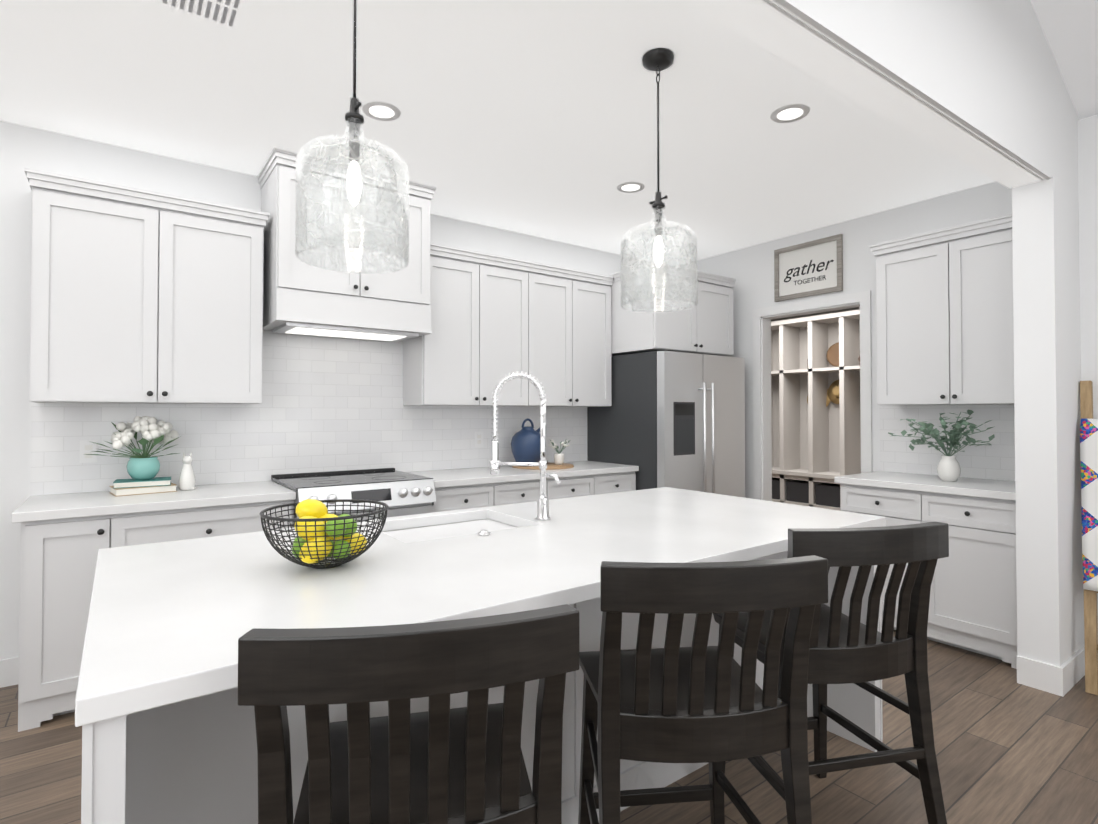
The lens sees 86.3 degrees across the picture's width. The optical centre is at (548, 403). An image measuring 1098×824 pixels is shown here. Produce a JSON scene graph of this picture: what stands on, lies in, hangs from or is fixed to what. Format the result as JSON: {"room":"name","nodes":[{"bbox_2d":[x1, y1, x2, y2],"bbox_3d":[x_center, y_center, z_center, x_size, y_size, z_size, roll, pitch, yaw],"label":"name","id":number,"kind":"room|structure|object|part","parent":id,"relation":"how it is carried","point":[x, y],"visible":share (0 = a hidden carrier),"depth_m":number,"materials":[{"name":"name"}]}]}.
{"room":"kitchen","nodes":[
{"label":"kitchen","id":0,"kind":"room"},
{"bbox_2d":[0,120,648,659],"bbox_3d":[-2.114,-1.628,3.327,8.390,6.000,0.120,1,-1,-36],"label":"wall","id":1,"kind":"structure","parent":0,"point":[21,146],"depth_m":2.90,"materials":[{"name":"white paint"}]},
{"bbox_2d":[0,656,18,687],"bbox_3d":[-3.958,1.285,1.847,3.478,0.130,0.014,1,-1,-36],"label":"baseboard","id":2,"kind":"structure","parent":1,"relation":"attached to","point":[9,668],"depth_m":2.83,"materials":[{"name":"white wood"}]},
{"bbox_2d":[24,168,269,403],"bbox_3d":[-2.048,-0.526,3.057,1.011,1.050,0.362,1,-1,-36],"label":"upper cabinet","id":3,"kind":"object","parent":1,"relation":"attached to","point":[137,295],"visible":1,"depth_m":2.90,"materials":[{"name":"white wood"}]},
{"bbox_2d":[30,330,586,495],"bbox_3d":[-1.120,0.007,3.955,3.575,0.930,0.002,1,-1,-36],"label":"wall tile","id":4,"kind":"structure","parent":1,"relation":"attached to","point":[331,404],"depth_m":3.66,"materials":[{"name":"white tile"}]},
{"bbox_2d":[80,440,97,462],"bbox_3d":[-2.378,0.248,3.024,0.072,0.116,0.006,1,-1,-36],"label":"electrical outlet plate","id":5,"kind":"object","parent":4,"relation":"attached to","point":[87,447],"depth_m":3.02,"materials":[{"name":"white plastic"}]},
{"bbox_2d":[475,432,482,446],"bbox_3d":[-0.523,0.269,4.384,0.072,0.116,0.006,1,-1,-36],"label":"electrical outlet plate","id":6,"kind":"object","parent":4,"relation":"attached to","point":[478,435],"depth_m":4.38,"materials":[{"name":"white plastic"}]},
{"bbox_2d":[257,148,435,341],"bbox_3d":[-1.228,-0.889,3.586,0.940,0.939,0.487,1,-1,-36],"label":"upper cabinet","id":7,"kind":"object","parent":1,"relation":"attached to","point":[300,297],"visible":0.79,"depth_m":3.38,"materials":[{"name":"white wood"}]},
{"bbox_2d":[403,247,538,405],"bbox_3d":[-0.553,-0.489,4.169,0.880,1.010,0.334,1,-1,-36],"label":"upper cabinet","id":8,"kind":"object","parent":1,"relation":"attached to","point":[495,319],"depth_m":4.01,"materials":[{"name":"white wood"}]},
{"bbox_2d":[539,267,612,406],"bbox_3d":[0.058,-0.483,4.617,0.880,1.010,0.334,1,-1,-36],"label":"upper cabinet","id":9,"kind":"object","parent":1,"relation":"attached to","point":[575,310],"depth_m":4.51,"materials":[{"name":"white wood"}]},
{"bbox_2d":[608,262,735,355],"bbox_3d":[0.939,-0.725,4.962,0.976,0.645,0.827,1,-1,-36],"label":"upper cabinet","id":10,"kind":"object","parent":1,"relation":"attached to","point":[704,325],"visible":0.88,"depth_m":4.64,"materials":[{"name":"white wood"}]},
{"bbox_2d":[0,0,994,265],"bbox_3d":[-1.227,-1.436,2.114,8.150,0.100,2.880,1,-1,-36],"label":"ceiling","id":11,"kind":"structure","parent":0,"point":[536,118],"depth_m":2.71,"materials":[{"name":"white paint"}]},
{"bbox_2d":[150,0,251,33],"bbox_3d":[-1.178,-1.383,1.987,0.280,0.009,0.280,1,-1,-36],"label":"ceiling vent","id":12,"kind":"object","parent":11,"relation":"in","point":[230,15],"depth_m":2.05,"materials":[{"name":"white metal"}]},
{"bbox_2d":[295,0,408,273],"bbox_3d":[-0.544,-0.894,1.639,0.300,0.998,0.300,1,-1,-36],"label":"pendant lamp","id":13,"kind":"object","parent":11,"relation":"hanging from","point":[353,138],"visible":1,"depth_m":1.61,"materials":[{"name":"clear glass"}]},
{"bbox_3d":[-0.544,-0.615,1.635,0.040,0.128,0.040,1,-1,-36],"label":"bulb","id":14,"kind":"part","parent":13,"relation":"part of","materials":[{"name":"white glass"}]},
{"bbox_2d":[345,0,363,161],"bbox_3d":[-0.544,-1.036,1.641,0.128,0.712,0.128,1,-1,-36],"label":"rod","id":15,"kind":"object","parent":13,"relation":"attached to","point":[353,118],"depth_m":1.63,"materials":[{"name":"black metal"}]},
{"bbox_2d":[362,101,400,120],"bbox_3d":[-0.788,-1.374,2.758,0.175,0.004,0.175,0,-1,15],"label":"recessed light","id":16,"kind":"object","parent":11,"relation":"in","point":[375,109],"depth_m":2.75,"materials":[{"name":"white"}]},
{"bbox_2d":[617,182,644,192],"bbox_3d":[0.514,-1.360,3.687,0.175,0.004,0.175,0,-1,15],"label":"recessed light","id":17,"kind":"object","parent":11,"relation":"in","point":[627,187],"depth_m":3.68,"materials":[{"name":"white"}]},
{"bbox_2d":[621,48,697,312],"bbox_3d":[0.436,-0.883,2.332,0.300,0.998,0.300,1,-1,-36],"label":"pendant lamp","id":18,"kind":"object","parent":11,"relation":"hanging from","point":[656,60],"visible":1,"depth_m":2.31,"materials":[{"name":"clear glass"}]},
{"bbox_2d":[642,48,673,234],"bbox_3d":[0.436,-1.026,2.334,0.128,0.712,0.128,1,-1,-36],"label":"rod","id":19,"kind":"object","parent":18,"relation":"attached to","point":[656,60],"depth_m":2.32,"materials":[{"name":"black metal"}]},
{"bbox_3d":[0.436,-0.605,2.328,0.040,0.128,0.040,1,-1,-36],"label":"bulb","id":20,"kind":"part","parent":18,"relation":"part of","materials":[{"name":"white glass"}]},
{"bbox_2d":[770,104,809,122],"bbox_3d":[1.144,-1.374,2.778,0.175,0.004,0.175,1,-1,-42],"label":"recessed light","id":21,"kind":"object","parent":11,"relation":"in","point":[784,114],"depth_m":2.77,"materials":[{"name":"white"}]},
{"bbox_2d":[0,630,1097,823],"bbox_3d":[0.870,1.387,2.635,12.200,0.050,10.850,1,-1,-36],"label":"floor","id":22,"kind":"structure","parent":0,"point":[1009,749],"depth_m":2.17,"materials":[{"name":"brown wood"}]},
{"bbox_2d":[11,481,295,731],"bbox_3d":[-1.933,0.912,2.952,1.095,0.910,0.633,1,-1,-36],"label":"base cabinet","id":23,"kind":"object","parent":22,"relation":"on","point":[64,538],"visible":0.46,"depth_m":2.53,"materials":[{"name":"white wood"}]},
{"bbox_2d":[11,481,295,522],"bbox_3d":[-1.936,0.477,2.962,1.095,0.040,0.624,1,-1,-36],"label":"countertop","id":24,"kind":"structure","parent":23,"relation":"on","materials":[{"name":"white stone"}]},
{"bbox_2d":[86,416,178,495],"bbox_3d":[-2.101,0.260,2.961,0.422,0.394,0.323,1,-1,-36],"label":"flower arrangement","id":25,"kind":"object","parent":24,"relation":"on","point":[143,469],"visible":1,"depth_m":2.98,"materials":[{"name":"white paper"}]},
{"bbox_2d":[179,452,195,489],"bbox_3d":[-1.922,0.358,3.114,0.080,0.202,0.075,1,-1,-36],"label":"cat","id":26,"kind":"object","parent":24,"relation":"on","point":[187,479],"visible":1,"depth_m":3.09},
{"bbox_2d":[271,468,435,523],"bbox_3d":[-1.153,0.902,3.461,0.764,0.945,0.731,1,-1,-36],"label":"range","id":27,"kind":"object","parent":22,"relation":"on","point":[399,493],"visible":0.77,"depth_m":3.31,"materials":[{"name":"silver metal"}]},
{"bbox_2d":[238,604,578,823],"bbox_3d":[-0.248,0.838,1.101,0.498,1.010,0.555,0,-1,-13],"label":"bar stool","id":28,"kind":"object","parent":22,"relation":"on","point":[439,761],"visible":1,"depth_m":0.89,"materials":[{"name":"brown wood"}]},
{"bbox_2d":[81,551,882,823],"bbox_3d":[-0.014,0.918,2.024,2.481,0.870,1.108,1,-1,-36],"label":"kitchen island","id":29,"kind":"object","parent":22,"relation":"on","point":[163,719],"depth_m":1.29,"materials":[{"name":"white wood"}]},
{"bbox_2d":[75,487,885,730],"bbox_3d":[-0.014,0.463,2.037,2.490,0.040,1.150,1,-1,-36],"label":"island countertop","id":30,"kind":"structure","parent":29,"relation":"on","point":[166,621],"depth_m":1.47,"materials":[{"name":"white stone"}]},
{"bbox_2d":[260,499,388,568],"bbox_3d":[-0.601,0.347,1.579,0.324,0.176,0.324,1,-1,-36],"label":"fruit bowl","id":31,"kind":"object","parent":30,"relation":"on","point":[321,532],"visible":1,"depth_m":1.51,"materials":[{"name":"black metal"}]},
{"bbox_2d":[383,515,518,538],"bbox_3d":[-0.356,0.590,2.163,0.554,0.234,0.424,1,-1,-36],"label":"sink","id":32,"kind":"object","parent":30,"relation":"in","point":[481,522],"depth_m":2.29,"materials":[{"name":"white ceramic"}]},
{"bbox_2d":[478,371,560,535],"bbox_3d":[-0.162,0.159,2.180,0.380,0.572,0.311,1,-1,-36],"label":"faucet","id":33,"kind":"object","parent":30,"relation":"on","point":[495,463],"visible":1,"depth_m":2.26,"materials":[{"name":"silver metal"}]},
{"bbox_2d":[432,478,557,511],"bbox_3d":[-0.512,0.949,4.011,0.918,0.868,0.604,1,-1,-36],"label":"base cabinet","id":34,"kind":"object","parent":22,"relation":"on","point":[463,488],"depth_m":3.75,"materials":[{"name":"white wood"}]},
{"bbox_2d":[411,461,637,488],"bbox_3d":[-0.185,0.497,4.245,1.718,0.040,0.624,1,-1,-36],"label":"countertop","id":35,"kind":"structure","parent":34,"relation":"on","point":[443,479],"depth_m":4.01,"materials":[{"name":"white stone"}]},
{"bbox_2d":[511,418,573,469],"bbox_3d":[-0.049,0.296,4.439,0.487,0.366,0.470,1,-1,-36],"label":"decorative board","id":36,"kind":"object","parent":35,"relation":"on","point":[525,443],"visible":0.92,"depth_m":4.31,"materials":[{"name":"blue ceramic"}]},
{"bbox_2d":[549,439,569,464],"bbox_3d":[0.090,0.368,4.499,0.192,0.199,0.124,1,-1,-36],"label":"potted plant","id":37,"kind":"object","parent":36,"relation":"on","point":[558,457],"depth_m":4.47,"materials":[{"name":"white ceramic"}]},
{"bbox_2d":[558,473,635,498],"bbox_3d":[0.130,0.956,4.482,0.918,0.868,0.604,1,-1,-36],"label":"base cabinet","id":38,"kind":"object","parent":22,"relation":"on","point":[605,483],"depth_m":4.27,"materials":[{"name":"white wood"}]},
{"bbox_2d":[587,351,744,497],"bbox_3d":[1.002,0.507,4.915,0.977,1.780,0.943,1,-1,-36],"label":"fridge","id":39,"kind":"object","parent":22,"relation":"on","point":[671,419],"visible":0.54,"depth_m":4.55,"materials":[{"name":"grey metal"}]},
{"bbox_2d":[578,555,827,823],"bbox_3d":[0.329,0.844,1.464,0.498,1.010,0.555,0,-1,-6],"label":"bar stool","id":40,"kind":"object","parent":22,"relation":"on","point":[698,701],"visible":1,"depth_m":1.27,"materials":[{"name":"brown wood"}]},
{"bbox_2d":[771,309,860,510],"bbox_3d":[3.549,0.141,8.149,0.478,2.610,2.185,1,-1,-36],"label":"lockers","id":41,"kind":"object","parent":22,"relation":"on","point":[815,408],"visible":0.65,"depth_m":8.00,"materials":[{"name":"grey paint"}]},
{"bbox_2d":[713,522,948,823],"bbox_3d":[0.844,0.849,1.837,0.498,1.010,0.555,0,-1,-12],"label":"bar stool","id":42,"kind":"object","parent":22,"relation":"on","point":[845,649],"visible":0.67,"depth_m":1.65,"materials":[{"name":"brown wood"}]},
{"bbox_2d":[834,471,1017,668],"bbox_3d":[2.365,0.921,3.534,0.633,0.910,0.978,1,-1,-36],"label":"base cabinet","id":43,"kind":"object","parent":22,"relation":"on","point":[973,601],"visible":0.56,"depth_m":3.21,"materials":[{"name":"white wood"}]},
{"bbox_2d":[834,471,1015,500],"bbox_3d":[2.368,0.486,3.543,0.624,0.040,0.978,1,-1,-36],"label":"countertop","id":44,"kind":"structure","parent":43,"relation":"on","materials":[{"name":"white stone"}]},
{"bbox_2d":[888,409,994,481],"bbox_3d":[2.389,0.251,3.535,0.471,0.430,0.590,1,-1,-36],"label":"eucalyptus","id":45,"kind":"object","parent":44,"relation":"on","point":[948,468],"visible":1,"depth_m":3.49,"materials":[{"name":"green plant"}]},
{"bbox_2d":[1080,381,1097,694],"bbox_3d":[2.746,0.624,2.731,0.295,1.485,0.440,1,-1,-36],"label":"blanket ladder","id":46,"kind":"object","parent":22,"relation":"on","point":[1089,461],"visible":1,"depth_m":2.84,"materials":[{"name":"fabric"}]},
{"bbox_2d":[1080,419,1097,590],"bbox_3d":[2.743,0.484,2.766,0.214,0.822,0.361,1,-1,-36],"label":"quilt","id":47,"kind":"object","parent":46,"relation":"on","point":[1088,427],"depth_m":2.85,"materials":[{"name":"multicoloured fabric"}]},
{"bbox_2d":[771,307,859,321],"bbox_3d":[2.689,0.007,6.873,3.580,2.840,4.700,1,-1,-36],"label":"wall","id":48,"kind":"structure","parent":0,"point":[822,313],"depth_m":8.27,"materials":[{"name":"grey paint"}]},
{"bbox_2d":[680,181,1004,498],"bbox_3d":[2.164,-0.130,4.462,0.120,3.040,3.010,1,-1,-36],"label":"wall","id":49,"kind":"structure","parent":0,"point":[752,267],"depth_m":4.29,"materials":[{"name":"white paint"}]},
{"bbox_2d":[774,234,842,301],"bbox_3d":[2.010,-1.044,4.562,0.023,0.420,0.550,1,-1,-36],"label":"gather sign","id":50,"kind":"object","parent":49,"relation":"attached to","point":[811,268],"visible":1,"depth_m":4.54,"materials":[{"name":"grey wood"}]},
{"bbox_2d":[753,291,872,500],"bbox_3d":[2.059,0.297,4.583,0.138,2.190,0.960,1,-1,-36],"label":"door frame","id":51,"kind":"structure","parent":49,"relation":"attached to","point":[762,436],"depth_m":4.87,"materials":[{"name":"white wood"}]},
{"bbox_2d":[870,214,1013,404],"bbox_3d":[2.504,-0.518,3.593,0.362,1.050,0.868,1,-1,-36],"label":"upper cabinet","id":52,"kind":"object","parent":49,"relation":"attached to","point":[944,312],"visible":0.88,"depth_m":3.50,"materials":[{"name":"white wood"}]},
{"bbox_2d":[879,404,1014,480],"bbox_3d":[2.620,0.239,3.732,0.002,0.460,0.978,1,-1,-36],"label":"wall tile","id":53,"kind":"structure","parent":49,"relation":"attached to","point":[995,460],"depth_m":3.76,"materials":[{"name":"white tile"}]},
{"bbox_2d":[680,0,1079,195],"bbox_3d":[-0.351,-2.880,1.042,8.270,3.566,0.400,1,-1,-36],"label":"header beam","id":54,"kind":"structure","parent":0,"point":[980,86],"depth_m":2.21,"materials":[{"name":"white paint"}]},
{"bbox_2d":[1004,177,1084,666],"bbox_3d":[2.511,0.147,2.945,0.410,2.440,0.160,1,-1,-36],"label":"column","id":55,"kind":"structure","parent":0,"point":[1054,230],"depth_m":2.84,"materials":[{"name":"white paint"}]},
{"bbox_2d":[1052,645,1084,696],"bbox_3d":[2.556,1.301,2.853,0.424,0.130,0.014,1,-1,-36],"label":"baseboard","id":56,"kind":"structure","parent":55,"relation":"attached to","point":[1062,679],"depth_m":2.78,"materials":[{"name":"white wood"}]},
{"bbox_2d":[1031,0,1097,118],"bbox_3d":[0.895,-2.770,-0.930,7.950,2.515,4.970,1,-1,-36],"label":"ceiling","id":57,"kind":"structure","parent":0,"point":[1070,28],"depth_m":2.77,"materials":[{"name":"white paint"}]},
{"bbox_2d":[1077,114,1097,622],"bbox_3d":[4.150,-0.080,1.211,0.120,2.840,4.580,1,-1,-36],"label":"wall","id":58,"kind":"structure","parent":0,"point":[1087,127],"depth_m":3.00,"materials":[{"name":"white paint"}]}
]}

